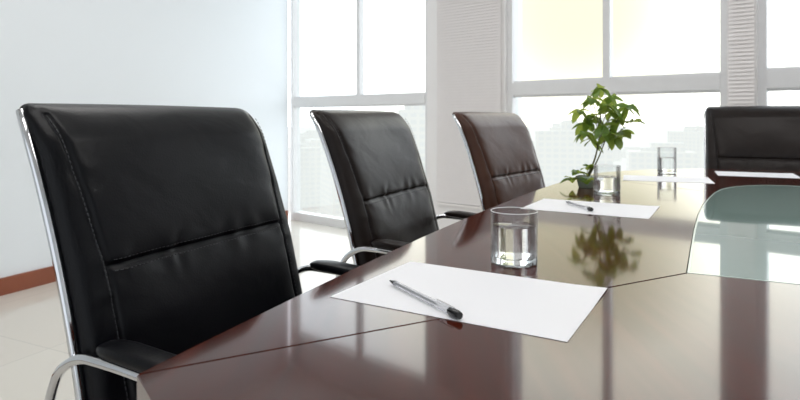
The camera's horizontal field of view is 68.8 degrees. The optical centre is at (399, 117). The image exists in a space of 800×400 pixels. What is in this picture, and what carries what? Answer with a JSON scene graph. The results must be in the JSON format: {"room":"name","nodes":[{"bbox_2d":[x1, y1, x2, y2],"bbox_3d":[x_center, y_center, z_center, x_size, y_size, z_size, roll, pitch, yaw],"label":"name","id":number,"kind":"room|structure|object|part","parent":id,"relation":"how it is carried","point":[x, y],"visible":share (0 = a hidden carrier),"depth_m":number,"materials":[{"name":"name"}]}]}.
{"room":"office","nodes":[
{"label":"office","id":0,"kind":"room"},
{"bbox_2d":[0,0,287,277],"bbox_3d":[-3.066,-0.474,1.564,0.150,2.900,9.000,0,0,25],"label":"wall","id":1,"kind":"structure","parent":0,"point":[201,53],"depth_m":3.94,"materials":[{"name":"white paint"}]},
{"bbox_2d":[0,210,287,295],"bbox_3d":[-2.995,0.929,1.519,0.018,0.094,8.980,0,0,25],"label":"baseboard","id":2,"kind":"structure","parent":1,"relation":"attached to","point":[30,279],"depth_m":3.33,"materials":[{"name":"orange wood"}]},
{"bbox_2d":[0,214,352,399],"bbox_3d":[-0.271,1.026,0.393,6.391,0.100,9.360,0,0,26],"label":"floor","id":3,"kind":"structure","parent":0,"point":[33,343],"depth_m":2.76,"materials":[{"name":"tile"}]},
{"bbox_2d":[16,103,358,399],"bbox_3d":[-0.217,0.473,0.965,0.573,0.993,0.534,0,0,26],"label":"office chair","id":4,"kind":"object","parent":3,"relation":"on","point":[167,229],"visible":0.79,"depth_m":0.92,"materials":[{"name":"black leather"}]},
{"bbox_3d":[-0.209,0.478,0.961,0.554,0.983,0.514,0,0,26],"label":"frame","id":5,"kind":"part","parent":4,"relation":"part of","materials":[{"name":"silver metal"}]},
{"bbox_3d":[-0.332,0.436,0.732,0.360,0.250,0.014,0,0,26],"label":"armrest","id":6,"kind":"part","parent":4,"relation":"part of","materials":[{"name":"silver metal"}]},
{"bbox_3d":[-0.106,0.436,1.200,0.360,0.250,0.014,0,0,26],"label":"armrest","id":7,"kind":"part","parent":4,"relation":"part of","materials":[{"name":"black leather"}]},
{"bbox_2d":[309,109,476,277],"bbox_3d":[0.113,0.473,1.615,0.573,0.993,0.534,0,0,26],"label":"office chair","id":8,"kind":"object","parent":3,"relation":"on","point":[373,157],"visible":0.53,"depth_m":1.58,"materials":[{"name":"black leather"}]},
{"bbox_3d":[0.121,0.478,1.611,0.554,0.983,0.514,0,0,26],"label":"frame","id":9,"kind":"part","parent":8,"relation":"part of","materials":[{"name":"silver metal"}]},
{"bbox_3d":[-0.002,0.436,1.382,0.360,0.250,0.014,0,0,26],"label":"armrest","id":10,"kind":"part","parent":8,"relation":"part of","materials":[{"name":"silver metal"}]},
{"bbox_3d":[0.224,0.436,1.850,0.360,0.250,0.014,0,0,26],"label":"armrest","id":11,"kind":"part","parent":8,"relation":"part of","materials":[{"name":"silver metal"}]},
{"bbox_2d":[137,169,799,399],"bbox_3d":[0.901,0.601,1.149,1.523,0.750,3.108,0,0,25],"label":"conference table","id":12,"kind":"object","parent":3,"relation":"on","point":[700,300],"visible":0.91,"depth_m":0.62,"materials":[{"name":"brown wood"}]},
{"bbox_2d":[330,261,606,341],"bbox_3d":[0.092,0.225,0.753,0.297,0.002,0.210,0,0,30],"label":"paper sheet","id":13,"kind":"object","parent":12,"relation":"on","point":[529,306],"visible":0.99,"depth_m":0.73,"materials":[{"name":"white paper"}]},
{"bbox_2d":[389,280,462,318],"bbox_3d":[0.026,0.220,0.720,0.010,0.011,0.162,0,0,-30],"label":"pen","id":14,"kind":"object","parent":13,"relation":"on","point":[451,310],"visible":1,"depth_m":0.67,"materials":[{"name":"silver plastic"}]},
{"bbox_3d":[0.469,0.248,0.251,1.169,0.045,1.171,0,0,-18],"label":"tabletop panel","id":15,"kind":"part","parent":12,"relation":"part of","materials":[{"name":"brown wood"}]},
{"bbox_2d":[490,207,537,267],"bbox_3d":[0.178,0.185,0.910,0.073,0.082,0.073,0,0,0],"label":"water glass","id":16,"kind":"object","parent":12,"relation":"on","point":[514,244],"visible":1,"depth_m":0.88,"materials":[{"name":"clear glass"}]},
{"bbox_3d":[0.178,0.220,0.910,0.071,0.012,0.071,0,0,0],"label":"glass","id":17,"kind":"part","parent":16,"relation":"part of","materials":[{"name":"clear glass"}]},
{"bbox_2d":[520,199,658,218],"bbox_3d":[0.480,0.225,1.470,0.297,0.002,0.210,0,0,30],"label":"paper sheet","id":18,"kind":"object","parent":12,"relation":"on","point":[607,209],"visible":0.97,"depth_m":1.46,"materials":[{"name":"white paper"}]},
{"bbox_2d":[566,201,593,210],"bbox_3d":[0.449,0.220,1.469,0.010,0.011,0.133,0,0,-11],"label":"pen","id":19,"kind":"object","parent":18,"relation":"on","point":[589,208],"visible":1,"depth_m":1.42,"materials":[{"name":"black plastic"}]},
{"bbox_2d":[560,83,645,187],"bbox_3d":[0.656,0.057,1.906,0.279,0.338,0.163,0,0,0],"label":"potted plant","id":20,"kind":"object","parent":12,"relation":"on","point":[609,104],"visible":0.98,"depth_m":1.89,"materials":[{"name":"green plant"}]},
{"bbox_3d":[0.606,0.207,1.900,0.066,0.038,0.066,0,0,0],"label":"pot","id":21,"kind":"part","parent":20,"relation":"part of","materials":[{"name":"green ceramic"}]},
{"bbox_3d":[0.656,0.052,1.898,0.200,0.300,0.086,0,0,0],"label":"stem","id":22,"kind":"part","parent":20,"relation":"part of","materials":[{"name":"green plant"}]},
{"bbox_2d":[593,164,620,195],"bbox_3d":[0.612,0.183,1.725,0.077,0.086,0.077,0,0,0],"label":"water glass","id":23,"kind":"object","parent":12,"relation":"on","point":[604,185],"visible":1,"depth_m":1.70,"materials":[{"name":"clear glass"}]},
{"bbox_3d":[0.612,0.220,1.725,0.075,0.012,0.074,0,0,0],"label":"glass","id":24,"kind":"part","parent":23,"relation":"part of","materials":[{"name":"clear glass"}]},
{"bbox_2d":[657,147,676,173],"bbox_3d":[1.085,0.172,2.375,0.073,0.106,0.073,0,0,0],"label":"water glass","id":25,"kind":"object","parent":12,"relation":"on","point":[665,165],"visible":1,"depth_m":2.35,"materials":[{"name":"clear glass"}]},
{"bbox_3d":[1.085,0.218,2.375,0.071,0.015,0.071,0,0,0],"label":"glass","id":26,"kind":"part","parent":25,"relation":"part of","materials":[{"name":"clear glass"}]},
{"bbox_2d":[623,175,714,183],"bbox_3d":[0.985,0.225,2.160,0.297,0.002,0.210,0,0,22],"label":"paper sheet","id":27,"kind":"object","parent":12,"relation":"on","point":[626,177],"visible":1,"depth_m":2.14,"materials":[{"name":"white paper"}]},
{"bbox_3d":[1.327,0.248,2.088,1.241,0.045,1.025,0,0,0],"label":"tabletop panel","id":28,"kind":"part","parent":12,"relation":"part of","materials":[{"name":"brown wood"}]},
{"bbox_3d":[0.997,0.236,1.335,0.620,0.020,1.372,0,0,26],"label":"inset trim","id":29,"kind":"part","parent":12,"relation":"part of","materials":[{"name":"clear glass"}]},
{"bbox_2d":[715,171,799,177],"bbox_3d":[1.420,0.225,2.330,0.280,0.002,0.210,0,0,25],"label":"paper sheet","id":30,"kind":"object","parent":12,"relation":"on","point":[720,173],"visible":1,"depth_m":2.33,"materials":[{"name":"white paper"}]},
{"bbox_2d":[452,112,544,210],"bbox_3d":[0.551,0.473,2.155,0.573,0.993,0.534,0,0,37],"label":"office chair","id":31,"kind":"object","parent":3,"relation":"on","point":[499,146],"visible":0.47,"depth_m":2.17,"materials":[{"name":"brown leather"}]},
{"bbox_3d":[0.559,0.478,2.150,0.554,0.983,0.514,0,0,38],"label":"frame","id":32,"kind":"part","parent":31,"relation":"part of","materials":[{"name":"silver metal"}]},
{"bbox_2d":[703,106,799,170],"bbox_3d":[1.629,0.455,2.545,0.552,1.028,0.593,0,0,26],"label":"office chair","id":33,"kind":"object","parent":3,"relation":"on","point":[735,137],"visible":0.45,"depth_m":2.72,"materials":[{"name":"black leather"}]},
{"bbox_3d":[1.625,0.460,2.536,0.532,1.018,0.573,0,0,26],"label":"frame","id":34,"kind":"part","parent":33,"relation":"part of","materials":[{"name":"silver metal"}]},
{"bbox_2d":[427,0,521,229],"bbox_3d":[0.553,-0.474,4.407,0.685,2.900,0.250,0,0,40],"label":"wall","id":35,"kind":"structure","parent":0,"point":[440,209],"depth_m":4.47,"materials":[{"name":"white paint"}]},
{"bbox_2d":[436,0,500,208],"bbox_3d":[0.488,-0.495,4.266,0.556,2.298,0.041,0,0,40],"label":"wall column","id":36,"kind":"structure","parent":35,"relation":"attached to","point":[473,89],"depth_m":4.30,"materials":[{"name":"white paint"}]},
{"bbox_3d":[0.492,0.646,4.271,0.556,0.016,0.016,0,0,40],"label":"rail","id":37,"kind":"part","parent":36,"relation":"part of","materials":[{"name":"white paint"}]},
{"bbox_2d":[727,0,757,105],"bbox_3d":[1.931,-0.474,3.259,0.142,2.900,0.250,0,0,40],"label":"wall","id":38,"kind":"structure","parent":0,"point":[755,1],"depth_m":3.12,"materials":[{"name":"white paint"}]},
{"bbox_2d":[728,0,754,105],"bbox_3d":[1.835,-0.495,3.144,0.123,2.298,0.041,0,0,40],"label":"window blind","id":39,"kind":"object","parent":38,"relation":"attached to","point":[741,63],"visible":0.45,"depth_m":3.15,"materials":[{"name":"white plastic"}]},
{"label":"outside","id":40,"kind":"structure","parent":0,"visible":0},
{"bbox_2d":[288,127,683,213],"bbox_3d":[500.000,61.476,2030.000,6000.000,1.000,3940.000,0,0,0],"label":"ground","id":41,"kind":"structure","parent":40,"point":[641,137],"depth_m":1925.04,"materials":[{"name":"white"}]},
{"bbox_2d":[288,139,319,210],"bbox_3d":[-57.530,37.905,406.033,44.406,46.143,35.560,0,0,-24],"label":"building","id":42,"kind":"structure","parent":41,"relation":"on","point":[309,151],"depth_m":386.35,"materials":[{"name":"grey concrete"}]},
{"bbox_2d":[300,130,316,135],"bbox_3d":[-134.537,39.697,880.271,34.787,42.558,27.901,0,0,5],"label":"building","id":43,"kind":"structure","parent":41,"relation":"on","point":[307,131],"depth_m":873.42,"materials":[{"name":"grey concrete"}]},
{"bbox_2d":[300,132,319,143],"bbox_3d":[-111.657,39.455,751.675,41.544,43.042,23.288,0,0,-14],"label":"building","id":44,"kind":"structure","parent":41,"relation":"on","point":[311,135],"depth_m":740.54,"materials":[{"name":"grey concrete"}]},
{"bbox_2d":[320,140,343,217],"bbox_3d":[-21.950,29.421,348.220,45.243,63.109,28.498,0,0,-21],"label":"building","id":45,"kind":"structure","parent":41,"relation":"on","point":[330,205],"depth_m":336.82,"materials":[{"name":"grey concrete"}]},
{"bbox_2d":[397,106,424,170],"bbox_3d":[6.907,26.997,271.268,24.611,67.959,31.390,0,0,10],"label":"building","id":46,"kind":"structure","parent":41,"relation":"on","point":[413,115],"depth_m":255.30,"materials":[{"name":"grey concrete"}]},
{"bbox_2d":[552,120,577,126],"bbox_3d":[282.411,31.933,984.470,41.512,58.085,30.557,0,0,-13],"label":"building","id":47,"kind":"structure","parent":41,"relation":"on","point":[553,124],"depth_m":979.86,"materials":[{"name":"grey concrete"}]},
{"bbox_2d":[534,122,612,186],"bbox_3d":[98.520,31.597,335.726,40.935,58.758,33.130,0,0,12],"label":"building","id":48,"kind":"structure","parent":41,"relation":"on","point":[558,154],"depth_m":320.84,"materials":[{"name":"grey concrete"}]},
{"bbox_2d":[601,117,620,160],"bbox_3d":[298.629,29.546,843.453,25.428,62.861,29.556,0,0,-22],"label":"building","id":49,"kind":"structure","parent":41,"relation":"on","point":[616,152],"depth_m":832.00,"materials":[{"name":"grey concrete"}]},
{"bbox_2d":[621,147,639,157],"bbox_3d":[356.935,52.910,905.985,34.241,16.132,33.886,0,0,-7],"label":"building","id":50,"kind":"structure","parent":41,"relation":"on","point":[623,151],"depth_m":897.86,"materials":[{"name":"grey concrete"}]},
{"bbox_2d":[626,142,696,170],"bbox_3d":[150.596,37.639,338.277,35.359,46.674,21.918,0,0,17],"label":"building","id":51,"kind":"structure","parent":41,"relation":"on","point":[645,158],"depth_m":330.38,"materials":[{"name":"grey concrete"}]},
{"bbox_2d":[667,126,703,168],"bbox_3d":[263.261,33.928,519.246,30.425,54.097,34.869,0,0,-23],"label":"building","id":52,"kind":"structure","parent":41,"relation":"on","point":[691,136],"depth_m":509.59,"materials":[{"name":"grey concrete"}]},
{"bbox_2d":[702,137,703,168],"bbox_3d":[216.961,34.495,381.130,29.474,52.962,23.099,0,0,11],"label":"building","id":53,"kind":"structure","parent":41,"relation":"on","point":[702,137],"depth_m":393.92,"materials":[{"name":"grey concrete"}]},
{"bbox_3d":[-0.352,-1.799,5.161,1.418,0.250,1.231,0,0,0],"label":"wall","id":54,"kind":"structure","parent":0,"visible":0},
{"bbox_2d":[290,0,426,228],"bbox_3d":[-0.388,-0.349,5.119,1.671,2.650,0.100,0,0,40],"label":"window","id":55,"kind":"structure","parent":54,"relation":"in","point":[360,99],"depth_m":5.35,"materials":[{"name":"paint"}]},
{"bbox_3d":[1.346,-1.799,3.746,1.195,0.250,1.045,0,0,0],"label":"wall","id":56,"kind":"structure","parent":0,"visible":0},
{"bbox_2d":[507,0,726,114],"bbox_3d":[1.311,-0.349,3.704,1.381,2.650,0.100,0,0,40],"label":"window","id":57,"kind":"structure","parent":56,"relation":"in","point":[707,82],"depth_m":3.67,"materials":[{"name":"paint"}]},
{"bbox_3d":[2.208,-1.799,3.028,0.580,0.250,0.533,0,0,0],"label":"wall","id":58,"kind":"structure","parent":0,"visible":0},
{"bbox_2d":[758,0,799,105],"bbox_3d":[2.173,-0.349,2.985,0.580,2.650,0.100,0,0,40],"label":"window","id":59,"kind":"structure","parent":58,"relation":"in","point":[776,78],"depth_m":3.12,"materials":[{"name":"paint"}]}
]}

